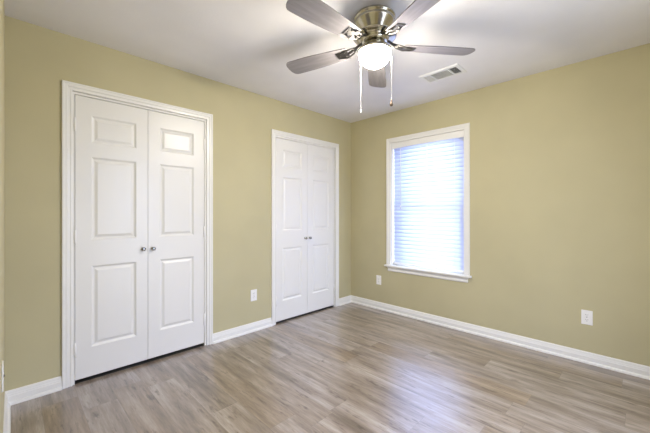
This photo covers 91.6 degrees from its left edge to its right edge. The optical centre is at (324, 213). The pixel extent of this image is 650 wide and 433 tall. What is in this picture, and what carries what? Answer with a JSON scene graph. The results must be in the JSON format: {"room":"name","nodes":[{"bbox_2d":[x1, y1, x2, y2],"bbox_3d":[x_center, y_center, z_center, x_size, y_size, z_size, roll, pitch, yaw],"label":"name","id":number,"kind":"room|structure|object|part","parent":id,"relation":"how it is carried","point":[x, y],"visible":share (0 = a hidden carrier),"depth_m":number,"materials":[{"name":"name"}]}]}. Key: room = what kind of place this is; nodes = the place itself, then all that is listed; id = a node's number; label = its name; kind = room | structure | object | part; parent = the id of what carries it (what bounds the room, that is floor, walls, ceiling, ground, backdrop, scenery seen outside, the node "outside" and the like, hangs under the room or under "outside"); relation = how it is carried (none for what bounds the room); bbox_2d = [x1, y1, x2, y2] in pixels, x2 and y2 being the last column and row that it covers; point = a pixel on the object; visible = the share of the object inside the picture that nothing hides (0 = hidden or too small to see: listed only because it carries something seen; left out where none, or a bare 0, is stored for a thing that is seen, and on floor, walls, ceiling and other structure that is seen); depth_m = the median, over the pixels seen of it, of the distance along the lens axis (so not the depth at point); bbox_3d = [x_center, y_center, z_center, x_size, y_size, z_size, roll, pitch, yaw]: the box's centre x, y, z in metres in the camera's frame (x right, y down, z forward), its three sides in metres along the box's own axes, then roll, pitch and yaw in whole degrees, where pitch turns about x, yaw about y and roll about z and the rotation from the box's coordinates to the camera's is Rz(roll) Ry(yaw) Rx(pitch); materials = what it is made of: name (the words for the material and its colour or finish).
{"room":"empty bedroom","nodes":[
{"label":"empty bedroom","id":0,"kind":"room"},
{"bbox_2d":[0,0,4,432],"bbox_3d":[-0.857,-0.021,0.736,0.120,2.440,3.372,0,0,-45],"label":"wall","id":1,"kind":"structure","parent":0,"point":[2,12],"depth_m":1.50,"materials":[{"name":"paint"}]},
{"bbox_2d":[2,361,4,391],"bbox_3d":[-1.413,0.712,1.387,0.010,0.115,0.070,0,0,-45],"label":"cable plate","id":2,"kind":"object","parent":1,"relation":"attached to","point":[3,375],"visible":0.98,"depth_m":1.38,"materials":[{"name":"white plastic"}]},
{"bbox_3d":[-1.415,0.712,1.386,0.005,0.115,0.070,0,0,-45],"label":"plate","id":3,"kind":"part","parent":2,"relation":"part of","materials":[{"name":"white plastic"}]},
{"bbox_2d":[3,392,10,432],"bbox_3d":[-0.805,1.155,0.787,0.027,0.088,3.372,0,0,-45],"label":"baseboard","id":4,"kind":"structure","parent":1,"relation":"attached to","point":[7,406],"depth_m":1.79,"materials":[{"name":"white paint"}]},
{"bbox_2d":[5,16,350,390],"bbox_3d":[-0.866,-0.021,3.188,3.563,2.440,0.120,0,0,-45],"label":"wall","id":5,"kind":"structure","parent":0,"point":[38,59],"depth_m":2.29,"materials":[{"name":"paint"}]},
{"bbox_2d":[5,376,61,404],"bbox_3d":[-1.896,1.155,2.061,0.274,0.088,0.027,0,0,-45],"label":"baseboard","id":6,"kind":"structure","parent":5,"relation":"attached to","point":[28,392],"depth_m":2.06,"materials":[{"name":"white paint"}]},
{"bbox_2d":[74,95,147,379],"bbox_3d":[-1.597,0.168,2.382,0.470,2.011,0.069,0,0,-45],"label":"door","id":7,"kind":"structure","parent":5,"relation":"in","point":[111,230],"depth_m":2.37,"materials":[{"name":"white paint"}]},
{"bbox_2d":[62,80,212,388],"bbox_3d":[-1.463,0.142,2.583,1.075,2.115,0.138,0,0,-45],"label":"door frame","id":8,"kind":"structure","parent":5,"relation":"attached to","point":[69,89],"depth_m":2.22,"materials":[{"name":"white paint"}]},
{"bbox_2d":[148,110,204,358],"bbox_3d":[-1.262,0.168,2.715,0.468,2.011,0.069,0,0,-45],"label":"door","id":9,"kind":"structure","parent":5,"relation":"in","point":[176,144],"depth_m":2.69,"materials":[{"name":"white paint"}]},
{"bbox_2d":[213,318,272,343],"bbox_3d":[-0.802,1.155,3.147,0.658,0.088,0.027,0,0,-45],"label":"baseboard","id":10,"kind":"structure","parent":5,"relation":"attached to","point":[238,331],"depth_m":3.12,"materials":[{"name":"white paint"}]},
{"bbox_2d":[251,289,256,300],"bbox_3d":[-0.729,0.834,3.234,0.071,0.115,0.008,0,0,-45],"label":"wall outlet","id":11,"kind":"object","parent":5,"relation":"attached to","point":[253,292],"visible":1,"depth_m":3.23,"materials":[{"name":"white plastic"}]},
{"bbox_2d":[276,138,307,321],"bbox_3d":[-0.376,0.173,3.595,0.461,2.008,0.069,0,0,-45],"label":"door","id":12,"kind":"structure","parent":5,"relation":"in","point":[291,156],"depth_m":3.58,"materials":[{"name":"white paint"}]},
{"bbox_2d":[271,129,338,324],"bbox_3d":[-0.240,0.146,3.797,1.056,2.107,0.138,0,0,-45],"label":"door frame","id":13,"kind":"structure","parent":5,"relation":"attached to","point":[275,134],"depth_m":3.62,"materials":[{"name":"white paint"}]},
{"bbox_2d":[307,144,334,312],"bbox_3d":[-0.047,0.173,3.921,0.460,2.008,0.069,0,0,-45],"label":"door","id":14,"kind":"structure","parent":5,"relation":"in","point":[320,160],"depth_m":3.90,"materials":[{"name":"white paint"}]},
{"bbox_2d":[339,295,350,305],"bbox_3d":[0.273,1.155,4.215,0.260,0.088,0.027,0,0,-45],"label":"baseboard","id":15,"kind":"structure","parent":5,"relation":"attached to","point":[344,300],"depth_m":4.21,"materials":[{"name":"white paint"}]},
{"bbox_2d":[4,0,649,122],"bbox_3d":[0.114,-1.271,2.215,3.583,0.060,4.342,0,0,-45],"label":"ceiling","id":16,"kind":"structure","parent":0,"point":[247,45],"depth_m":2.21,"materials":[{"name":"paint"}]},
{"bbox_2d":[286,0,474,112],"bbox_3d":[0.276,-0.952,1.965,1.260,0.578,1.312,0,0,-45],"label":"ceiling fan","id":17,"kind":"object","parent":16,"relation":"hanging from","point":[375,27],"visible":1,"depth_m":1.91,"materials":[{"name":"grey wood"}]},
{"bbox_3d":[-0.055,-1.063,2.206,0.475,0.033,0.140,0,0,29],"label":"blade","id":18,"kind":"part","parent":17,"relation":"part of","materials":[{"name":"grey wood"}]},
{"bbox_3d":[0.004,-1.063,1.713,0.475,0.033,0.140,0,0,-43],"label":"blade","id":19,"kind":"part","parent":17,"relation":"part of","materials":[{"name":"grey wood"}]},
{"bbox_3d":[0.314,-0.975,2.000,0.202,0.099,0.202,0,0,-45],"label":"lamp shade","id":20,"kind":"part","parent":17,"relation":"part of","materials":[{"name":"white glass"}]},
{"bbox_3d":[0.396,-1.063,2.414,0.140,0.033,0.475,0,0,11],"label":"blade","id":21,"kind":"part","parent":17,"relation":"part of","materials":[{"name":"grey wood"}]},
{"bbox_3d":[0.405,-0.874,1.953,0.015,0.338,0.003,0,0,25],"label":"pull chain","id":22,"kind":"part","parent":17,"relation":"part of","materials":[{"name":"silver metal"}]},
{"bbox_3d":[0.491,-1.063,1.617,0.140,0.033,0.475,0,0,-25],"label":"blade","id":23,"kind":"part","parent":17,"relation":"part of","materials":[{"name":"grey wood"}]},
{"bbox_3d":[0.733,-1.063,2.050,0.475,0.033,0.140,0,0,-7],"label":"blade","id":24,"kind":"part","parent":17,"relation":"part of","materials":[{"name":"grey wood"}]},
{"bbox_2d":[418,63,466,83],"bbox_3d":[1.041,-1.236,2.801,0.206,0.009,0.352,0,0,-45],"label":"ceiling vent","id":25,"kind":"object","parent":16,"relation":"in","point":[456,69],"visible":1,"depth_m":2.79,"materials":[{"name":"white metal"}]},
{"bbox_2d":[11,302,649,432],"bbox_3d":[0.114,1.229,2.215,3.583,0.060,4.342,0,0,-45],"label":"floor","id":26,"kind":"structure","parent":0,"point":[351,367],"depth_m":2.14,"materials":[{"name":"laminate"}]},
{"bbox_2d":[351,43,649,366],"bbox_3d":[1.593,-0.021,3.169,0.140,2.440,3.372,0,0,-45],"label":"wall","id":27,"kind":"structure","parent":0,"point":[560,157],"depth_m":2.75,"materials":[{"name":"paint"}]},
{"bbox_2d":[376,275,380,284],"bbox_3d":[0.678,0.835,3.985,0.008,0.115,0.071,0,0,-45],"label":"wall outlet","id":28,"kind":"object","parent":27,"relation":"attached to","point":[378,278],"visible":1,"depth_m":3.98,"materials":[{"name":"white plastic"}]},
{"bbox_2d":[384,123,471,282],"bbox_3d":[1.151,-0.109,3.580,0.177,1.621,1.034,0,0,-45],"label":"window","id":29,"kind":"structure","parent":27,"relation":"in","point":[427,272],"depth_m":3.52,"materials":[{"name":"white paint"}]},
{"bbox_2d":[392,130,463,272],"bbox_3d":[1.145,-0.126,3.572,0.065,1.470,0.862,0,0,-45],"label":"window blind","id":30,"kind":"object","parent":29,"relation":"attached to","point":[428,171],"visible":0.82,"depth_m":3.54,"materials":[{"name":"white plastic"}]},
{"bbox_3d":[1.151,0.600,3.577,0.050,0.018,0.853,0,0,-45],"label":"rail","id":31,"kind":"part","parent":30,"relation":"part of","materials":[{"name":"white plastic"}]},
{"bbox_3d":[1.381,-0.101,3.345,0.049,1.400,0.002,0,0,-45],"label":"ladder cord","id":32,"kind":"part","parent":30,"relation":"part of","materials":[{"name":"white fabric"}]},
{"bbox_3d":[1.146,0.635,3.575,0.162,0.021,1.034,0,0,-45],"label":"sill","id":33,"kind":"part","parent":29,"relation":"part of","materials":[{"name":"white paint"}]},
{"bbox_2d":[351,295,649,379],"bbox_3d":[1.534,1.155,3.110,0.027,0.088,3.372,0,0,-45],"label":"baseboard","id":34,"kind":"structure","parent":27,"relation":"attached to","point":[634,369],"depth_m":2.85,"materials":[{"name":"white paint"}]},
{"bbox_2d":[581,309,592,325],"bbox_3d":[2.110,0.835,2.544,0.008,0.115,0.071,0,0,-45],"label":"wall outlet","id":35,"kind":"object","parent":27,"relation":"attached to","point":[586,316],"visible":1,"depth_m":2.54,"materials":[{"name":"white plastic"}]}
]}

